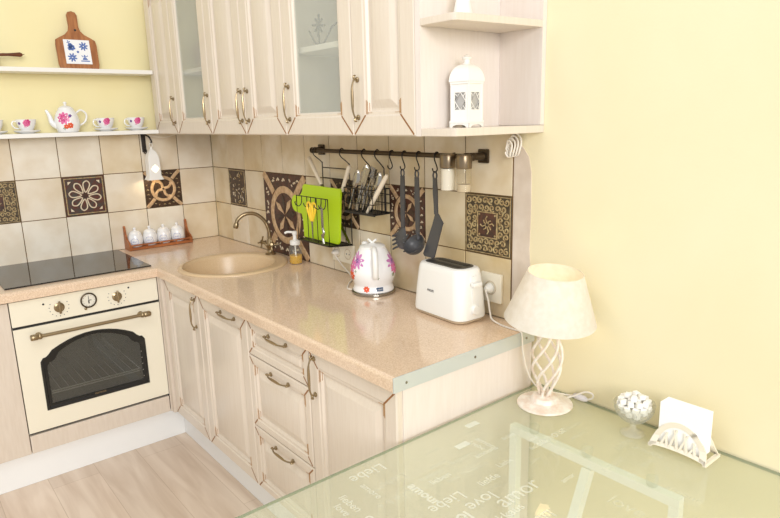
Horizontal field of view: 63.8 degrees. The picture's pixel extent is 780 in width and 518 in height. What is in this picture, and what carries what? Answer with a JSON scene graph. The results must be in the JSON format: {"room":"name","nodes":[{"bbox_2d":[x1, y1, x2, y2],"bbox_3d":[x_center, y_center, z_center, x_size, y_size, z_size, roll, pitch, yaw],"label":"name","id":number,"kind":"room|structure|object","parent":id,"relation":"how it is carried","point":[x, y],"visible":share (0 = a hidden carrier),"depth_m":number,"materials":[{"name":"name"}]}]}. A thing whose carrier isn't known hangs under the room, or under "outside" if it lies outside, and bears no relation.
{"room":"kitchen","nodes":[
{"label":"kitchen","id":0,"kind":"room"},
{"bbox_2d":[0,0,218,249],"bbox_3d":[-2.398,-0.339,2.551,3.700,2.700,0.100,-12,16,-38],"label":"wall","id":1,"kind":"structure","parent":0,"point":[30,28],"depth_m":3.07,"materials":[{"name":"yellow paint"}]},
{"bbox_2d":[0,66,152,75],"bbox_3d":[-1.773,-0.852,2.820,1.358,0.020,0.130,-12,16,-38],"label":"wall shelf","id":2,"kind":"object","parent":1,"relation":"attached to","point":[3,69],"visible":1,"depth_m":2.98,"materials":[{"name":"white paint"}]},
{"bbox_2d":[0,52,23,56],"bbox_3d":[-1.761,-0.900,2.820,0.215,0.072,0.108,-12,16,-38],"label":"coffee pot","id":3,"kind":"object","parent":2,"relation":"on","point":[18,54],"visible":1,"depth_m":2.85,"materials":[{"name":"brown wood"}]},
{"bbox_2d":[55,11,99,68],"bbox_3d":[-1.516,-1.054,3.019,0.182,0.268,0.055,-12,16,-38],"label":"cutting board","id":4,"kind":"object","parent":2,"relation":"on","point":[74,49],"visible":0.98,"depth_m":3.01,"materials":[{"name":"brown wood"}]},
{"bbox_2d":[0,130,158,138],"bbox_3d":[-1.766,-0.564,2.885,1.358,0.020,0.130,-12,16,-38],"label":"wall shelf","id":5,"kind":"object","parent":1,"relation":"attached to","point":[124,132],"visible":1,"depth_m":3.01,"materials":[{"name":"white paint"}]},
{"bbox_2d":[14,130,40,133],"bbox_3d":[-1.697,-0.595,2.933,0.114,0.014,0.114,-12,16,-38],"label":"saucer","id":6,"kind":"object","parent":5,"relation":"on","point":[19,131],"visible":0.96,"depth_m":2.90,"materials":[{"name":"white ceramic"}]},
{"bbox_2d":[11,119,35,130],"bbox_3d":[-1.698,-0.622,2.925,0.088,0.058,0.090,-1,13,0],"label":"teacup","id":7,"kind":"object","parent":6,"relation":"on","point":[23,124],"visible":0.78,"depth_m":2.90,"materials":[{"name":"white ceramic"}]},
{"bbox_2d":[18,119,29,127],"bbox_3d":[-1.687,-0.624,2.890,0.053,0.038,0.013,-5,13,-16],"label":"print","id":8,"kind":"object","parent":7,"relation":"attached to","point":[22,123],"depth_m":2.89,"materials":[{"name":"pink paint"}]},
{"bbox_2d":[45,101,87,131],"bbox_3d":[-1.562,-0.687,3.029,0.155,0.145,0.114,-2,13,-4],"label":"teapot","id":9,"kind":"object","parent":5,"relation":"on","point":[66,119],"visible":0.98,"depth_m":2.99,"materials":[{"name":"white ceramic"}]},
{"bbox_2d":[57,112,72,128],"bbox_3d":[-1.548,-0.658,2.987,0.066,0.086,0.016,-5,13,-16],"label":"print","id":10,"kind":"object","parent":9,"relation":"attached to","point":[64,119],"depth_m":2.98,"materials":[{"name":"pink paint"}]},
{"bbox_2d":[94,128,117,130],"bbox_3d":[-1.426,-0.650,3.150,0.114,0.014,0.114,-12,16,-38],"label":"saucer","id":11,"kind":"object","parent":5,"relation":"on","point":[98,129],"visible":0.94,"depth_m":3.11,"materials":[{"name":"white ceramic"}]},
{"bbox_2d":[93,118,113,127],"bbox_3d":[-1.427,-0.677,3.142,0.088,0.058,0.090,-1,13,0],"label":"teacup","id":12,"kind":"object","parent":11,"relation":"on","point":[102,122],"visible":0.84,"depth_m":3.11,"materials":[{"name":"white ceramic"}]},
{"bbox_2d":[99,118,109,124],"bbox_3d":[-1.415,-0.680,3.107,0.053,0.038,0.013,-5,13,-16],"label":"print","id":13,"kind":"object","parent":12,"relation":"attached to","point":[102,121],"depth_m":3.11,"materials":[{"name":"pink paint"}]},
{"bbox_2d":[126,127,147,129],"bbox_3d":[-1.310,-0.674,3.242,0.114,0.014,0.114,-12,16,-38],"label":"saucer","id":14,"kind":"object","parent":5,"relation":"on","point":[129,128],"visible":0.91,"depth_m":3.21,"materials":[{"name":"white ceramic"}]},
{"bbox_2d":[124,117,144,126],"bbox_3d":[-1.311,-0.701,3.235,0.088,0.058,0.090,-1,13,0],"label":"teacup","id":15,"kind":"object","parent":14,"relation":"on","point":[133,121],"visible":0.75,"depth_m":3.20,"materials":[{"name":"white ceramic"}]},
{"bbox_2d":[130,117,140,124],"bbox_3d":[-1.300,-0.704,3.199,0.053,0.038,0.013,-5,13,-16],"label":"print","id":16,"kind":"object","parent":15,"relation":"attached to","point":[133,120],"depth_m":3.20,"materials":[{"name":"pink paint"}]},
{"bbox_2d":[0,134,218,265],"bbox_3d":[-1.708,-0.288,3.068,1.798,0.600,0.013,-12,16,-38],"label":"backsplash","id":17,"kind":"structure","parent":1,"relation":"attached to","point":[60,197],"depth_m":3.22,"materials":[{"name":"beige tile"}]},
{"bbox_2d":[141,134,175,179],"bbox_3d":[-1.220,-0.549,3.350,0.193,0.236,0.107,-12,16,-38],"label":"wall sconce","id":18,"kind":"object","parent":1,"relation":"attached to","point":[152,161],"visible":0.98,"depth_m":3.30,"materials":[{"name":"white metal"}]},
{"bbox_2d":[0,400,276,517],"bbox_3d":[-0.710,1.402,0.887,3.700,0.050,5.300,-12,16,-38],"label":"floor","id":19,"kind":"structure","parent":0,"point":[172,477],"depth_m":2.67,"materials":[{"name":"brown wood"}]},
{"bbox_2d":[0,304,31,463],"bbox_3d":[-1.959,0.512,2.637,0.613,0.677,0.566,-12,16,-38],"label":"base cabinet","id":20,"kind":"object","parent":19,"relation":"on","point":[14,435],"visible":0.89,"depth_m":2.60,"materials":[{"name":"beige wood"}]},
{"bbox_2d":[0,407,185,494],"bbox_3d":[-1.534,0.900,2.752,1.288,0.150,0.018,-12,16,-38],"label":"plinth","id":21,"kind":"object","parent":19,"relation":"on","point":[30,469],"visible":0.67,"depth_m":2.86,"materials":[{"name":"white"}]},
{"bbox_2d":[29,395,170,453],"bbox_3d":[-1.482,0.704,3.078,0.600,0.084,0.566,-12,16,-38],"label":"housing","id":22,"kind":"object","parent":19,"relation":"on","point":[47,439],"visible":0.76,"depth_m":2.84,"materials":[{"name":"beige wood"}]},
{"bbox_2d":[6,277,168,434],"bbox_3d":[-1.465,0.382,2.974,0.599,0.590,0.590,-12,16,-38],"label":"oven","id":23,"kind":"object","parent":22,"relation":"on","point":[82,354],"visible":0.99,"depth_m":2.83,"materials":[{"name":"beige metal"}]},
{"bbox_2d":[80,293,96,307],"bbox_3d":[-1.313,0.179,2.731,0.068,0.068,0.009,-12,16,-38],"label":"clock","id":24,"kind":"object","parent":23,"relation":"on","point":[87,300],"depth_m":2.73,"materials":[{"name":"white metal"}]},
{"bbox_2d":[155,277,210,440],"bbox_3d":[-0.906,0.356,3.212,0.580,0.677,0.990,-12,16,-38],"label":"base cabinet","id":25,"kind":"object","parent":19,"relation":"on","point":[179,308],"visible":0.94,"depth_m":2.84,"materials":[{"name":"beige wood"}]},
{"bbox_2d":[0,236,534,393],"bbox_3d":[-0.967,0.201,2.271,1.790,0.043,2.292,-12,16,-38],"label":"countertop","id":26,"kind":"structure","parent":25,"relation":"on","point":[387,342],"depth_m":2.14,"materials":[{"name":"beige stone"}]},
{"bbox_2d":[0,250,150,289],"bbox_3d":[-1.511,0.039,2.942,0.597,0.006,0.515,-12,16,-38],"label":"cooktop","id":27,"kind":"object","parent":26,"relation":"in","point":[21,275],"visible":1,"depth_m":2.91,"materials":[{"name":"black glass"}]},
{"bbox_2d":[123,219,192,250],"bbox_3d":[-1.260,-0.134,3.412,0.341,0.126,0.086,-12,16,-38],"label":"spice rack","id":28,"kind":"object","parent":26,"relation":"on","point":[188,238],"visible":1,"depth_m":3.38,"materials":[{"name":"brown wood"}]},
{"bbox_2d":[128,227,142,246],"bbox_3d":[-1.356,-0.118,3.337,0.075,0.103,0.076,-12,16,-38],"label":"spice jar","id":29,"kind":"object","parent":28,"relation":"in","point":[135,237],"visible":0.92,"depth_m":3.31,"materials":[{"name":"white ceramic"}]},
{"bbox_2d":[143,226,157,244],"bbox_3d":[-1.297,-0.130,3.384,0.075,0.103,0.076,-12,16,-38],"label":"spice jar","id":30,"kind":"object","parent":28,"relation":"in","point":[149,235],"visible":0.94,"depth_m":3.36,"materials":[{"name":"white ceramic"}]},
{"bbox_2d":[157,224,170,242],"bbox_3d":[-1.239,-0.142,3.430,0.075,0.103,0.076,-12,16,-38],"label":"spice jar","id":31,"kind":"object","parent":28,"relation":"in","point":[163,233],"visible":0.94,"depth_m":3.40,"materials":[{"name":"white ceramic"}]},
{"bbox_2d":[170,222,184,240],"bbox_3d":[-1.180,-0.154,3.477,0.075,0.103,0.076,-12,16,-38],"label":"spice jar","id":32,"kind":"object","parent":28,"relation":"in","point":[177,231],"visible":0.93,"depth_m":3.45,"materials":[{"name":"white ceramic"}]},
{"bbox_2d":[178,252,287,277],"bbox_3d":[-0.727,0.105,2.943,0.500,0.180,0.500,-12,16,-38],"label":"sink","id":33,"kind":"object","parent":26,"relation":"in","point":[235,264],"visible":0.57,"depth_m":3.07,"materials":[{"name":"beige ceramic"}]},
{"bbox_2d":[233,211,277,254],"bbox_3d":[-0.644,-0.120,3.024,0.190,0.219,0.124,-12,16,-38],"label":"faucet","id":34,"kind":"object","parent":26,"relation":"on","point":[269,244],"visible":1,"depth_m":3.04,"materials":[{"name":"gold metal"}]},
{"bbox_2d":[284,231,302,263],"bbox_3d":[-0.443,-0.056,2.907,0.066,0.153,0.069,-12,16,-38],"label":"soap dispenser","id":35,"kind":"object","parent":26,"relation":"on","point":[295,258],"visible":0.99,"depth_m":2.89,"materials":[{"name":"clear glass"}]},
{"bbox_2d":[331,238,395,296],"bbox_3d":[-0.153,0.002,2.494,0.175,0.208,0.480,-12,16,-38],"label":"kettle","id":36,"kind":"object","parent":26,"relation":"on","point":[372,272],"visible":1,"depth_m":2.33,"materials":[{"name":"white ceramic"}]},
{"bbox_2d":[351,251,395,292],"bbox_3d":[-0.062,0.044,2.356,0.173,0.151,0.097,-2,13,-4],"label":"print","id":37,"kind":"object","parent":36,"relation":"on","point":[371,271],"depth_m":2.33,"materials":[{"name":"white ceramic"}]},
{"bbox_2d":[415,257,484,323],"bbox_3d":[0.202,0.100,2.081,0.135,0.180,0.261,-11,16,-35],"label":"toaster","id":38,"kind":"object","parent":26,"relation":"on","point":[449,290],"visible":1,"depth_m":2.01,"materials":[{"name":"white plastic"}]},
{"bbox_2d":[198,297,259,483],"bbox_3d":[-0.451,0.466,2.671,0.580,0.677,0.437,-12,16,-38],"label":"base cabinet","id":39,"kind":"object","parent":19,"relation":"on","point":[225,342],"visible":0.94,"depth_m":2.49,"materials":[{"name":"beige wood"}]},
{"bbox_2d":[184,418,295,517],"bbox_3d":[-0.476,0.931,2.496,0.018,0.150,1.722,-12,16,-38],"label":"plinth","id":40,"kind":"object","parent":19,"relation":"on","point":[248,482],"visible":0.44,"depth_m":2.70,"materials":[{"name":"white"}]},
{"bbox_2d":[247,321,317,517],"bbox_3d":[-0.179,0.532,2.347,0.580,0.677,0.412,-12,16,-38],"label":"base cabinet","id":41,"kind":"object","parent":19,"relation":"on","point":[282,403],"visible":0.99,"depth_m":2.17,"materials":[{"name":"beige wood"}]},
{"bbox_2d":[307,342,531,517],"bbox_3d":[0.094,0.671,2.042,0.580,0.829,0.432,-12,16,-38],"label":"base cabinet","id":42,"kind":"object","parent":19,"relation":"on","point":[355,419],"visible":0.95,"depth_m":1.83,"materials":[{"name":"beige wood"}]},
{"bbox_2d":[236,384,779,517],"bbox_3d":[0.298,0.905,1.295,1.276,0.690,0.988,-12,16,-38],"label":"glass table","id":43,"kind":"object","parent":19,"relation":"on","point":[675,502],"visible":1,"depth_m":1.59,"materials":[{"name":"green"}]},
{"bbox_2d":[484,263,596,415],"bbox_3d":[0.380,0.212,1.840,0.254,0.418,0.461,-12,16,-38],"label":"table lamp","id":44,"kind":"object","parent":43,"relation":"on","point":[551,301],"visible":1,"depth_m":1.68,"materials":[{"name":"metal"}]},
{"bbox_2d":[573,393,587,401],"bbox_3d":[0.562,0.409,1.853,0.020,0.020,0.049,-12,16,-38],"label":"switch","id":45,"kind":"object","parent":44,"relation":"attached to","point":[578,396],"depth_m":1.84,"materials":[{"name":"white plastic"}]},
{"bbox_2d":[613,402,655,436],"bbox_3d":[0.641,0.418,1.648,0.106,0.089,0.106,-12,16,-38],"label":"sugar bowl","id":46,"kind":"object","parent":43,"relation":"on","point":[613,402],"visible":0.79,"depth_m":1.63,"materials":[{"name":"clear glass"}]},
{"bbox_2d":[627,401,633,407],"bbox_3d":[0.619,0.375,1.613,0.015,0.014,0.015,1,13,11],"label":"sugar cube","id":47,"kind":"object","parent":46,"relation":"in","point":[630,404],"visible":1,"depth_m":1.61,"materials":[{"name":"white food"}]},
{"bbox_2d":[632,408,639,414],"bbox_3d":[0.630,0.391,1.606,0.016,0.015,0.015,11,18,43],"label":"sugar cube","id":48,"kind":"object","parent":46,"relation":"in","point":[635,411],"visible":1,"depth_m":1.60,"materials":[{"name":"white food"}]},
{"bbox_2d":[642,401,649,408],"bbox_3d":[0.657,0.375,1.610,0.016,0.015,0.016,8,16,36],"label":"sugar cube","id":49,"kind":"object","parent":46,"relation":"in","point":[645,404],"visible":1,"depth_m":1.60,"materials":[{"name":"white food"}]},
{"label":"sugar cube","id":50,"kind":"object","parent":46,"relation":"in","visible":0},
{"bbox_2d":[635,402,642,408],"bbox_3d":[0.639,0.376,1.606,0.016,0.015,0.015,-1,13,1],"label":"sugar cube","id":51,"kind":"object","parent":50,"relation":"on","point":[638,405],"visible":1,"depth_m":1.60,"materials":[{"name":"white food"}]},
{"label":"sugar cube","id":52,"kind":"object","parent":46,"relation":"in","visible":0},
{"bbox_2d":[631,395,637,402],"bbox_3d":[0.631,0.362,1.619,0.016,0.015,0.016,6,15,30],"label":"sugar cube","id":53,"kind":"object","parent":52,"relation":"on","point":[634,399],"visible":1,"depth_m":1.61,"materials":[{"name":"white food"}]},
{"label":"sugar cube","id":54,"kind":"object","parent":46,"relation":"in","visible":0},
{"bbox_2d":[638,394,645,399],"bbox_3d":[0.654,0.359,1.628,0.015,0.014,0.016,-2,13,-2],"label":"sugar cube","id":55,"kind":"object","parent":54,"relation":"on","point":[640,396],"visible":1,"depth_m":1.62,"materials":[{"name":"white food"}]},
{"bbox_2d":[648,422,719,467],"bbox_3d":[0.731,0.440,1.557,0.079,0.082,0.146,-12,16,-38],"label":"napkin holder","id":56,"kind":"object","parent":43,"relation":"on","point":[702,459],"visible":0.74,"depth_m":1.53,"materials":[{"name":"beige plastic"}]},
{"bbox_2d":[658,401,705,456],"bbox_3d":[0.715,0.417,1.538,0.004,0.108,0.112,-12,16,-38],"label":"paper napkin","id":57,"kind":"object","parent":56,"relation":"in","point":[669,413],"visible":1,"depth_m":1.53,"materials":[{"name":"white paper"}]},
{"bbox_2d":[662,401,706,442],"bbox_3d":[0.718,0.416,1.541,0.004,0.108,0.112,-12,16,-38],"label":"paper napkin","id":58,"kind":"object","parent":56,"relation":"in","point":[662,401],"visible":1,"depth_m":1.51,"materials":[{"name":"white paper"}]},
{"bbox_2d":[662,400,707,446],"bbox_3d":[0.721,0.416,1.544,0.004,0.108,0.112,-12,16,-38],"label":"paper napkin","id":59,"kind":"object","parent":56,"relation":"in","point":[662,400],"visible":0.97,"depth_m":1.51,"materials":[{"name":"white paper"}]},
{"bbox_2d":[664,399,708,449],"bbox_3d":[0.728,0.414,1.549,0.004,0.108,0.112,-12,16,-38],"label":"paper napkin","id":60,"kind":"object","parent":56,"relation":"in","point":[664,399],"visible":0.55,"depth_m":1.51,"materials":[{"name":"white paper"}]},
{"bbox_2d":[664,400,708,448],"bbox_3d":[0.724,0.415,1.546,0.004,0.108,0.112,-12,16,-38],"label":"paper napkin","id":61,"kind":"object","parent":56,"relation":"in","point":[664,400],"visible":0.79,"depth_m":1.51,"materials":[{"name":"white paper"}]},
{"bbox_2d":[666,399,709,451],"bbox_3d":[0.731,0.414,1.551,0.004,0.108,0.112,-12,16,-38],"label":"paper napkin","id":62,"kind":"object","parent":56,"relation":"in","point":[666,399],"visible":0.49,"depth_m":1.51,"materials":[{"name":"white paper"}]},
{"bbox_2d":[666,398,710,450],"bbox_3d":[0.734,0.413,1.554,0.004,0.108,0.112,-12,16,-38],"label":"paper napkin","id":63,"kind":"object","parent":56,"relation":"in","point":[666,398],"visible":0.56,"depth_m":1.52,"materials":[{"name":"white paper"}]},
{"bbox_2d":[667,398,711,452],"bbox_3d":[0.737,0.412,1.557,0.004,0.108,0.112,-12,16,-38],"label":"paper napkin","id":64,"kind":"object","parent":56,"relation":"in","point":[667,398],"visible":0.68,"depth_m":1.52,"materials":[{"name":"white paper"}]},
{"bbox_2d":[667,397,712,452],"bbox_3d":[0.741,0.412,1.559,0.004,0.108,0.112,-12,16,-38],"label":"paper napkin","id":65,"kind":"object","parent":56,"relation":"in","point":[667,397],"visible":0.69,"depth_m":1.52,"materials":[{"name":"white paper"}]},
{"bbox_2d":[669,397,712,451],"bbox_3d":[0.744,0.411,1.562,0.004,0.108,0.112,-12,16,-38],"label":"paper napkin","id":66,"kind":"object","parent":56,"relation":"in","point":[669,397],"visible":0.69,"depth_m":1.53,"materials":[{"name":"white paper"}]},
{"bbox_2d":[404,170,424,254],"bbox_3d":[0.084,-0.159,2.168,0.069,0.293,0.082,-12,16,-38],"label":"ladle","id":67,"kind":"object","parent":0,"point":[415,244],"visible":1,"depth_m":2.20,"materials":[{"name":"grey plastic"}]},
{"bbox_2d":[404,232,424,254],"bbox_3d":[0.087,-0.053,2.192,0.069,0.076,0.082,-12,16,-38],"label":"bowl","id":68,"kind":"object","parent":67,"relation":"on","point":[415,244],"depth_m":2.21,"materials":[{"name":"grey plastic"}]},
{"bbox_2d":[222,0,779,517],"bbox_3d":[0.675,-0.216,1.657,0.102,2.700,5.200,-12,16,-38],"label":"wall","id":69,"kind":"structure","parent":0,"point":[652,174],"depth_m":1.60,"materials":[{"name":"yellow paint"}]},
{"bbox_2d":[143,0,179,133],"bbox_3d":[-1.015,-1.009,3.190,0.367,0.722,0.309,-12,16,-38],"label":"upper cabinet","id":70,"kind":"object","parent":69,"relation":"attached to","point":[155,11],"visible":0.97,"depth_m":3.10,"materials":[{"name":"beige wood"}]},
{"bbox_2d":[167,0,212,133],"bbox_3d":[-0.792,-0.955,2.925,0.367,0.722,0.391,-12,16,-38],"label":"upper cabinet","id":71,"kind":"object","parent":69,"relation":"attached to","point":[185,17],"visible":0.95,"depth_m":2.97,"materials":[{"name":"beige wood"}]},
{"bbox_2d":[183,67,201,74],"bbox_3d":[-0.776,-0.887,2.953,0.290,0.018,0.358,-12,16,-38],"label":"shelf","id":72,"kind":"object","parent":71,"relation":"attached to","point":[186,70],"depth_m":2.94,"materials":[{"name":"white wood"}]},
{"bbox_2d":[202,0,287,134],"bbox_3d":[-0.465,-0.876,2.535,0.367,0.722,0.637,-12,16,-38],"label":"upper cabinet","id":73,"kind":"object","parent":69,"relation":"attached to","point":[244,45],"visible":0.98,"depth_m":2.44,"materials":[{"name":"beige wood"}]},
{"bbox_2d":[280,0,354,135],"bbox_3d":[-0.131,-0.795,2.139,0.367,0.722,0.409,-12,16,-38],"label":"upper cabinet","id":74,"kind":"object","parent":69,"relation":"attached to","point":[318,78],"visible":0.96,"depth_m":2.21,"materials":[{"name":"beige wood"}]},
{"bbox_2d":[299,41,338,56],"bbox_3d":[-0.115,-0.727,2.167,0.290,0.018,0.376,-12,16,-38],"label":"shelf","id":75,"kind":"object","parent":74,"relation":"attached to","point":[330,49],"depth_m":2.15,"materials":[{"name":"white wood"}]},
{"bbox_2d":[308,14,337,44],"bbox_3d":[-0.209,-0.758,2.053,0.008,0.097,0.212,-12,16,-38],"label":"candle holder","id":76,"kind":"object","parent":74,"relation":"on","point":[318,25],"visible":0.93,"depth_m":2.08,"materials":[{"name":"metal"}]},
{"bbox_2d":[332,246,354,263],"bbox_3d":[-0.200,-0.027,2.696,0.013,0.082,0.157,-12,16,-38],"label":"wall socket","id":77,"kind":"object","parent":69,"relation":"attached to","point":[346,254],"visible":0.78,"depth_m":2.67,"materials":[{"name":"beige plastic"}]},
{"bbox_2d":[211,134,513,318],"bbox_3d":[-0.315,-0.259,2.794,0.013,0.606,2.192,-12,16,-38],"label":"backsplash","id":78,"kind":"structure","parent":69,"relation":"attached to","point":[260,174],"depth_m":2.44,"materials":[{"name":"beige tile"}]},
{"bbox_2d":[350,0,415,135],"bbox_3d":[0.091,-0.741,1.875,0.367,0.722,0.289,-12,16,-38],"label":"upper cabinet","id":79,"kind":"object","parent":69,"relation":"attached to","point":[383,99],"visible":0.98,"depth_m":1.81,"materials":[{"name":"beige wood"}]},
{"bbox_2d":[310,144,488,162],"bbox_3d":[-0.020,-0.396,2.334,0.064,0.044,0.979,-12,16,-38],"label":"utensil rail","id":80,"kind":"object","parent":69,"relation":"attached to","point":[482,156],"visible":0.94,"depth_m":2.24,"materials":[{"name":"brown metal"}]},
{"bbox_2d":[294,147,352,247],"bbox_3d":[-0.292,-0.262,2.619,0.121,0.400,0.281,-12,16,-38],"label":"rack","id":81,"kind":"object","parent":80,"relation":"hanging from","point":[307,239],"visible":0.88,"depth_m":2.61,"materials":[{"name":"black metal"}]},
{"bbox_2d":[306,201,316,241],"bbox_3d":[-0.324,-0.154,2.604,0.011,0.170,0.073,-12,16,-38],"label":"scissors","id":82,"kind":"object","parent":81,"relation":"hanging from","point":[311,211],"visible":1,"depth_m":2.59,"materials":[{"name":"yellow plastic"}]},
{"bbox_2d":[292,184,341,243],"bbox_3d":[-0.316,-0.199,2.678,0.008,0.233,0.384,-12,16,-38],"label":"cutting board","id":83,"kind":"object","parent":81,"relation":"on","point":[334,195],"visible":0.84,"depth_m":2.62,"materials":[{"name":"green plastic"}]},
{"bbox_2d":[320,206,324,243],"bbox_3d":[-0.275,-0.137,2.547,0.011,0.156,0.028,-12,16,-38],"label":"can opener","id":84,"kind":"object","parent":81,"relation":"hanging from","point":[321,208],"visible":1,"depth_m":2.54,"materials":[{"name":"silver metal"}]},
{"bbox_2d":[298,237,352,247],"bbox_3d":[-0.278,-0.073,2.670,0.096,0.008,0.279,-12,16,-38],"label":"tray","id":85,"kind":"object","parent":81,"relation":"on","point":[327,244],"depth_m":2.62,"materials":[{"name":"black metal"}]},
{"bbox_2d":[307,156,350,244],"bbox_3d":[-0.258,-0.250,2.639,0.020,0.352,0.292,-12,16,-38],"label":"kitchen knife","id":86,"kind":"object","parent":81,"relation":"in","point":[309,159],"visible":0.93,"depth_m":2.67,"materials":[{"name":"beige plastic"}]},
{"bbox_2d":[341,165,350,197],"bbox_3d":[-0.212,-0.223,2.578,0.020,0.332,0.187,-12,16,-38],"label":"kitchen knife","id":87,"kind":"object","parent":81,"relation":"in","point":[348,168],"visible":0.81,"depth_m":2.50,"materials":[{"name":"beige plastic"}]},
{"bbox_2d":[344,149,390,216],"bbox_3d":[-0.087,-0.294,2.380,0.088,0.243,0.191,-12,16,-38],"label":"wire basket","id":88,"kind":"object","parent":80,"relation":"hanging from","point":[374,212],"visible":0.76,"depth_m":2.38,"materials":[{"name":"black metal"}]},
{"bbox_2d":[349,170,359,209],"bbox_3d":[-0.137,-0.266,2.418,0.066,0.160,0.012,10,17,40],"label":"spoon","id":89,"kind":"object","parent":88,"relation":"in","point":[356,177],"visible":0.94,"depth_m":2.40,"materials":[{"name":"silver metal"}]},
{"bbox_2d":[353,170,359,186],"bbox_3d":[-0.131,-0.310,2.401,0.011,0.068,0.045,-13,17,-43],"label":"bowl","id":90,"kind":"object","parent":89,"relation":"on","point":[356,177],"depth_m":2.39,"materials":[{"name":"silver metal"}]},
{"bbox_2d":[355,164,368,210],"bbox_3d":[-0.106,-0.268,2.374,0.077,0.182,0.012,10,17,42],"label":"spoon","id":91,"kind":"object","parent":88,"relation":"in","point":[365,166],"visible":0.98,"depth_m":2.36,"materials":[{"name":"silver metal"}]},
{"bbox_2d":[360,164,368,183],"bbox_3d":[-0.098,-0.317,2.353,0.011,0.077,0.047,-13,17,-42],"label":"bowl","id":92,"kind":"object","parent":91,"relation":"on","point":[364,168],"depth_m":2.35,"materials":[{"name":"silver metal"}]},
{"bbox_2d":[356,167,369,211],"bbox_3d":[-0.100,-0.260,2.362,0.077,0.171,0.012,8,16,37],"label":"table knife","id":93,"kind":"object","parent":88,"relation":"in","point":[367,171],"visible":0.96,"depth_m":2.35,"materials":[{"name":"silver metal"}]},
{"bbox_2d":[345,208,389,216],"bbox_3d":[-0.085,-0.178,2.404,0.083,0.006,0.190,-12,16,-38],"label":"drip tray","id":94,"kind":"object","parent":88,"relation":"on","point":[374,212],"depth_m":2.38,"materials":[{"name":"black metal"}]},
{"bbox_2d":[362,166,374,211],"bbox_3d":[-0.080,-0.262,2.353,0.076,0.177,0.012,8,16,37],"label":"fork","id":95,"kind":"object","parent":88,"relation":"in","point":[370,178],"visible":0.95,"depth_m":2.34,"materials":[{"name":"silver metal"}]},
{"bbox_2d":[366,169,376,210],"bbox_3d":[-0.069,-0.264,2.386,0.063,0.167,0.012,7,15,35],"label":"table knife","id":96,"kind":"object","parent":88,"relation":"in","point":[375,172],"visible":0.61,"depth_m":2.38,"materials":[{"name":"silver metal"}]},
{"bbox_2d":[370,172,381,211],"bbox_3d":[-0.053,-0.249,2.346,0.064,0.155,0.012,9,17,40],"label":"spoon","id":97,"kind":"object","parent":88,"relation":"in","point":[378,177],"visible":0.77,"depth_m":2.33,"materials":[{"name":"silver metal"}]},
{"bbox_2d":[374,172,381,188],"bbox_3d":[-0.048,-0.291,2.329,0.012,0.066,0.045,-12,16,-38],"label":"bowl","id":98,"kind":"object","parent":97,"relation":"on","point":[378,177],"depth_m":2.32,"materials":[{"name":"silver metal"}]},
{"bbox_2d":[366,174,387,212],"bbox_3d":[-0.049,-0.236,2.296,0.018,0.155,0.133,-12,16,-38],"label":"kitchen knife","id":99,"kind":"object","parent":88,"relation":"in","point":[383,181],"visible":1,"depth_m":2.28,"materials":[{"name":"beige wood"}]},
{"bbox_2d":[392,169,408,251],"bbox_3d":[0.038,-0.174,2.245,0.034,0.294,0.071,-12,16,-38],"label":"server","id":100,"kind":"object","parent":80,"relation":"hanging from","point":[401,237],"visible":0.88,"depth_m":2.25,"materials":[{"name":"grey plastic"}]},
{"bbox_2d":[432,151,438,172],"bbox_3d":[0.153,-0.324,2.095,0.037,0.070,0.008,-12,16,-38],"label":"s-hook","id":101,"kind":"object","parent":80,"relation":"hanging from","point":[436,151],"visible":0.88,"depth_m":2.09,"materials":[{"name":"black metal"}]},
{"bbox_2d":[423,171,443,257],"bbox_3d":[0.149,-0.149,2.121,0.024,0.296,0.090,-12,16,-38],"label":"spatula","id":102,"kind":"object","parent":101,"relation":"hanging from","point":[431,246],"visible":1,"depth_m":2.12,"materials":[{"name":"grey plastic"}]},
{"bbox_2d":[440,152,455,190],"bbox_3d":[0.186,-0.282,2.026,0.051,0.120,0.052,0,13,7],"label":"spice shaker","id":103,"kind":"object","parent":80,"relation":"hanging from","point":[447,161],"visible":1,"depth_m":2.01,"materials":[{"name":"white glass"}]},
{"bbox_2d":[456,153,471,191],"bbox_3d":[0.233,-0.271,1.970,0.052,0.120,0.051,0,13,5],"label":"spice shaker","id":104,"kind":"object","parent":80,"relation":"hanging from","point":[463,161],"visible":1,"depth_m":1.95,"materials":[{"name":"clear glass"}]},
{"bbox_2d":[414,0,546,136],"bbox_3d":[0.251,-0.707,1.706,0.338,0.722,0.176,-12,16,-38],"label":"open shelf unit","id":105,"kind":"object","parent":69,"relation":"attached to","point":[506,39],"visible":0.98,"depth_m":1.77,"materials":[{"name":"beige wood"}]},
{"bbox_2d":[453,0,471,12],"bbox_3d":[0.193,-0.704,1.665,0.070,0.120,0.070,-12,16,-38],"label":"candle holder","id":106,"kind":"object","parent":105,"relation":"on","point":[460,5],"visible":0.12,"depth_m":1.65,"materials":[{"name":"white glass"}]},
{"bbox_2d":[449,55,484,127],"bbox_3d":[0.212,-0.464,1.735,0.070,0.194,0.070,11,18,43],"label":"candle lantern","id":107,"kind":"object","parent":105,"relation":"on","point":[466,80],"visible":1,"depth_m":1.72,"materials":[{"name":"white paint"}]},
{"bbox_2d":[505,134,521,157],"bbox_3d":[0.372,-0.342,1.887,0.029,0.075,0.048,-12,16,-38],"label":"coiled cord","id":108,"kind":"object","parent":105,"relation":"hanging from","point":[508,153],"visible":0.97,"depth_m":1.88,"materials":[{"name":"white plastic"}]},
{"bbox_2d":[481,271,502,303],"bbox_3d":[0.334,0.093,2.059,0.013,0.098,0.087,-12,16,-38],"label":"wall socket","id":109,"kind":"object","parent":69,"relation":"attached to","point":[496,296],"visible":0.75,"depth_m":2.04,"materials":[{"name":"beige plastic"}]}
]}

